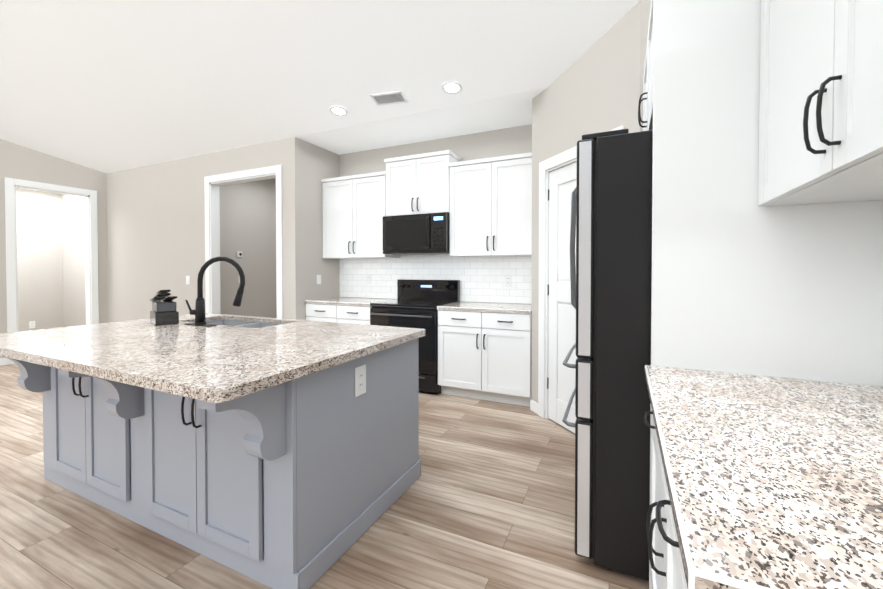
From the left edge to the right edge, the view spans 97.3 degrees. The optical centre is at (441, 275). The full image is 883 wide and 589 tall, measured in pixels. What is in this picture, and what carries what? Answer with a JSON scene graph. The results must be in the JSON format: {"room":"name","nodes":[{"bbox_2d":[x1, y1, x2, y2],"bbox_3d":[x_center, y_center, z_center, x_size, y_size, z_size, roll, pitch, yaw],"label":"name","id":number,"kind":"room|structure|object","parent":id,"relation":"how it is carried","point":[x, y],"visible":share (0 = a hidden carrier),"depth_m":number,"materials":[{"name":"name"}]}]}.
{"room":"kitchen","nodes":[
{"label":"kitchen","id":0,"kind":"room"},
{"bbox_2d":[0,139,107,358],"bbox_3d":[-7.065,-0.882,2.837,0.120,4.241,7.920,0,1,25],"label":"wall","id":1,"kind":"structure","parent":0,"point":[50,226],"depth_m":6.59,"materials":[{"name":"beige paint"}]},
{"bbox_2d":[29,321,34,328],"bbox_3d":[-6.951,0.833,6.599,0.008,0.120,0.075,0,1,25],"label":"outlet","id":2,"kind":"object","parent":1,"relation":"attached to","point":[31,324],"visible":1,"depth_m":6.59,"materials":[{"name":"white plastic"}]},
{"bbox_2d":[0,125,623,418],"bbox_3d":[-3.662,-0.013,2.015,9.850,2.528,9.260,0,1,25],"label":"door trim","id":3,"kind":"structure","parent":1,"relation":"attached to","point":[212,183],"depth_m":5.19,"materials":[{"name":"white wood"}]},
{"bbox_2d":[104,137,303,322],"bbox_3d":[-3.519,-0.261,5.458,4.060,2.920,0.120,0,1,25],"label":"wall","id":4,"kind":"structure","parent":0,"point":[150,232],"depth_m":5.73,"materials":[{"name":"beige paint"}]},
{"bbox_2d":[186,276,189,284],"bbox_3d":[-3.520,0.061,5.390,0.075,0.120,0.010,0,1,25],"label":"light switch","id":5,"kind":"object","parent":4,"relation":"attached to","point":[187,279],"visible":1,"depth_m":5.38,"materials":[{"name":"white plastic"}]},
{"bbox_2d":[237,251,242,256],"bbox_3d":[-3.083,-0.328,5.937,0.019,0.090,0.090,0,1,25],"label":"thermostat","id":6,"kind":"object","parent":4,"relation":"attached to","point":[239,253],"visible":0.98,"depth_m":5.93,"materials":[{"name":"white plastic"}]},
{"bbox_2d":[0,0,639,173],"bbox_3d":[-3.645,-2.292,2.194,10.400,1.421,9.700,0,1,25],"label":"ceiling","id":7,"kind":"structure","parent":0,"point":[107,86],"depth_m":3.32,"materials":[{"name":"white paint"}]},
{"bbox_2d":[329,106,347,115],"bbox_3d":[-1.030,-1.650,3.892,0.180,0.037,0.178,0,1,25],"label":"recessed light","id":8,"kind":"object","parent":7,"relation":"in","point":[338,110],"visible":1,"depth_m":3.89,"materials":[{"name":"white"}]},
{"bbox_2d":[370,91,408,105],"bbox_3d":[-0.486,-1.649,3.614,0.321,0.044,0.169,0,1,17],"label":"ceiling vent","id":9,"kind":"object","parent":7,"relation":"in","point":[389,98],"visible":1,"depth_m":3.61,"materials":[{"name":"white metal"}]},
{"bbox_2d":[442,81,461,93],"bbox_3d":[0.092,-1.639,3.387,0.180,0.037,0.178,0,1,25],"label":"recessed light","id":10,"kind":"object","parent":7,"relation":"in","point":[451,87],"visible":1,"depth_m":3.38,"materials":[{"name":"white plastic"}]},
{"bbox_2d":[304,141,339,319],"bbox_3d":[-1.564,-0.254,4.987,0.120,2.920,0.630,0,1,25],"label":"wall","id":11,"kind":"structure","parent":0,"point":[320,163],"depth_m":4.85,"materials":[{"name":"beige paint"}]},
{"bbox_2d":[317,275,320,283],"bbox_3d":[-1.540,0.048,4.886,0.010,0.120,0.075,0,1,25],"label":"light switch","id":12,"kind":"object","parent":11,"relation":"attached to","point":[318,279],"visible":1,"depth_m":4.88,"materials":[{"name":"white plastic"}]},
{"bbox_2d":[0,364,648,588],"bbox_3d":[-3.667,1.278,2.202,10.400,0.060,9.800,0,1,25],"label":"floor","id":13,"kind":"structure","parent":0,"point":[485,499],"depth_m":1.94,"materials":[{"name":"wood"}]},
{"bbox_2d":[5,337,420,588],"bbox_3d":[-1.343,0.805,2.263,2.078,0.886,1.309,0,1,25],"label":"kitchen island","id":14,"kind":"object","parent":13,"relation":"on","point":[274,453],"depth_m":1.77,"materials":[{"name":"grey wood"}]},
{"bbox_2d":[0,313,424,404],"bbox_3d":[-1.351,0.351,2.244,2.145,0.038,1.370,0,1,25],"label":"island countertop","id":15,"kind":"structure","parent":14,"relation":"on","point":[238,356],"depth_m":1.79,"materials":[{"name":"beige stone"}]},
{"bbox_2d":[150,290,178,325],"bbox_3d":[-1.912,0.210,2.674,0.130,0.231,0.251,-1,1,-45],"label":"gadget","id":16,"kind":"object","parent":15,"relation":"on","point":[164,311],"visible":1,"depth_m":2.61,"materials":[{"name":"black"}]},
{"bbox_2d":[185,257,244,326],"bbox_3d":[-1.514,0.100,2.585,0.406,0.455,0.171,0,1,25],"label":"sink faucet","id":17,"kind":"object","parent":15,"relation":"on","point":[198,312],"visible":0.98,"depth_m":2.56,"materials":[{"name":"black metal"}]},
{"bbox_2d":[355,364,365,396],"bbox_3d":[-0.388,0.503,1.867,0.008,0.140,0.085,0,1,25],"label":"outlet","id":18,"kind":"object","parent":14,"relation":"attached to","point":[360,380],"visible":1,"depth_m":1.86,"materials":[{"name":"white plastic"}]},
{"bbox_2d":[305,297,381,324],"bbox_3d":[-1.080,0.767,4.774,0.945,0.886,0.627,0,1,25],"label":"base cabinet","id":19,"kind":"object","parent":13,"relation":"on","point":[338,309],"depth_m":4.49,"materials":[{"name":"white wood"}]},
{"bbox_2d":[370,279,459,393],"bbox_3d":[-0.300,0.634,4.352,0.810,1.165,0.709,0,1,25],"label":"range","id":20,"kind":"object","parent":13,"relation":"on","point":[416,303],"visible":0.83,"depth_m":4.11,"materials":[{"name":"black metal"}]},
{"bbox_2d":[437,302,530,406],"bbox_3d":[0.518,0.779,4.023,0.940,0.886,0.627,0,1,25],"label":"base cabinet","id":21,"kind":"object","parent":13,"relation":"on","point":[484,351],"depth_m":3.73,"materials":[{"name":"white wood"}]},
{"bbox_2d":[562,129,652,580],"bbox_3d":[1.151,0.324,1.899,0.997,1.857,0.910,0,1,25],"label":"refrigerator","id":22,"kind":"object","parent":13,"relation":"on","point":[611,227],"visible":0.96,"depth_m":1.60,"materials":[{"name":"black metal"}]},
{"bbox_2d":[643,365,882,588],"bbox_3d":[0.844,0.811,0.857,0.692,0.915,1.139,0,1,25],"label":"base cabinet","id":23,"kind":"object","parent":13,"relation":"on","point":[763,482],"visible":1,"depth_m":0.71,"materials":[{"name":"white stone"}]},
{"bbox_2d":[649,0,882,588],"bbox_3d":[1.110,0.033,1.368,0.653,2.455,0.028,0,1,25],"label":"wall","id":24,"kind":"structure","parent":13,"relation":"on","point":[742,282],"depth_m":1.38,"materials":[{"name":"white paint"}]},
{"bbox_2d":[758,0,882,205],"bbox_3d":[1.004,-0.701,0.799,0.372,0.971,1.062,0,1,25],"label":"upper cabinet","id":25,"kind":"object","parent":24,"relation":"attached to","point":[821,108],"visible":1,"depth_m":0.96,"materials":[{"name":"white wood"}]},
{"bbox_2d":[340,126,523,303],"bbox_3d":[-0.122,-0.250,4.724,2.954,2.920,0.120,0,1,25],"label":"wall","id":26,"kind":"structure","parent":0,"point":[507,141],"depth_m":4.52,"materials":[{"name":"beige paint"}]},
{"bbox_2d":[321,171,399,258],"bbox_3d":[-1.015,-0.717,4.885,0.950,0.990,0.330,0,1,25],"label":"upper cabinet","id":27,"kind":"object","parent":26,"relation":"attached to","point":[353,206],"depth_m":4.72,"materials":[{"name":"white wood"}]},
{"bbox_2d":[385,150,460,215],"bbox_3d":[-0.215,-1.019,4.505,0.810,0.655,0.330,0,1,25],"label":"upper cabinet","id":28,"kind":"object","parent":26,"relation":"attached to","point":[418,183],"depth_m":4.34,"materials":[{"name":"white wood"}]},
{"bbox_2d":[383,212,449,254],"bbox_3d":[-0.241,-0.468,4.457,0.806,0.435,0.454,0,1,25],"label":"microwave","id":29,"kind":"object","parent":28,"relation":"attached to","point":[422,234],"visible":1,"depth_m":4.28,"materials":[{"name":"black metal"}]},
{"bbox_2d":[339,254,531,303],"bbox_3d":[-0.149,-0.223,4.668,2.710,1.032,0.006,0,1,25],"label":"tile backsplash","id":30,"kind":"structure","parent":26,"relation":"attached to","point":[481,279],"depth_m":4.51,"materials":[{"name":"white tile"}]},
{"bbox_2d":[366,275,370,283],"bbox_3d":[-0.947,0.046,5.036,0.075,0.120,0.008,0,1,25],"label":"outlet","id":31,"kind":"object","parent":30,"relation":"attached to","point":[368,279],"visible":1,"depth_m":5.03,"materials":[{"name":"white plastic"}]},
{"bbox_2d":[505,276,510,286],"bbox_3d":[0.728,0.058,4.250,0.075,0.120,0.008,0,1,25],"label":"outlet","id":32,"kind":"object","parent":30,"relation":"attached to","point":[507,281],"visible":1,"depth_m":4.25,"materials":[{"name":"white plastic"}]},
{"bbox_2d":[449,152,531,256],"bbox_3d":[0.580,-0.706,4.136,0.942,0.990,0.330,0,1,25],"label":"upper cabinet","id":33,"kind":"object","parent":26,"relation":"attached to","point":[486,203],"depth_m":3.99,"materials":[{"name":"white wood"}]},
{"bbox_2d":[524,125,527,152],"bbox_3d":[0.974,-0.292,3.717,0.126,3.035,0.769,0,1,25],"label":"wall","id":34,"kind":"structure","parent":0,"point":[525,126],"depth_m":4.16,"materials":[{"name":"beige paint"}]},
{"bbox_2d":[528,9,631,402],"bbox_3d":[1.063,-0.280,2.941,0.627,3.035,0.540,0,1,25],"label":"wall","id":35,"kind":"structure","parent":0,"point":[594,94],"depth_m":2.94,"materials":[{"name":"beige paint"}]},
{"bbox_2d":[547,162,576,432],"bbox_3d":[1.048,0.175,2.992,0.551,2.099,0.534,0,1,25],"label":"pantry door","id":36,"kind":"structure","parent":35,"relation":"in","point":[561,378],"depth_m":3.17,"materials":[{"name":"white wood"}]},
{"bbox_2d":[638,0,653,130],"bbox_3d":[1.303,-0.939,1.808,0.692,0.525,0.951,0,1,25],"label":"upper cabinet","id":37,"kind":"object","parent":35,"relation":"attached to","point":[647,100],"visible":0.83,"depth_m":1.88,"materials":[{"name":"white wood"}]}
]}

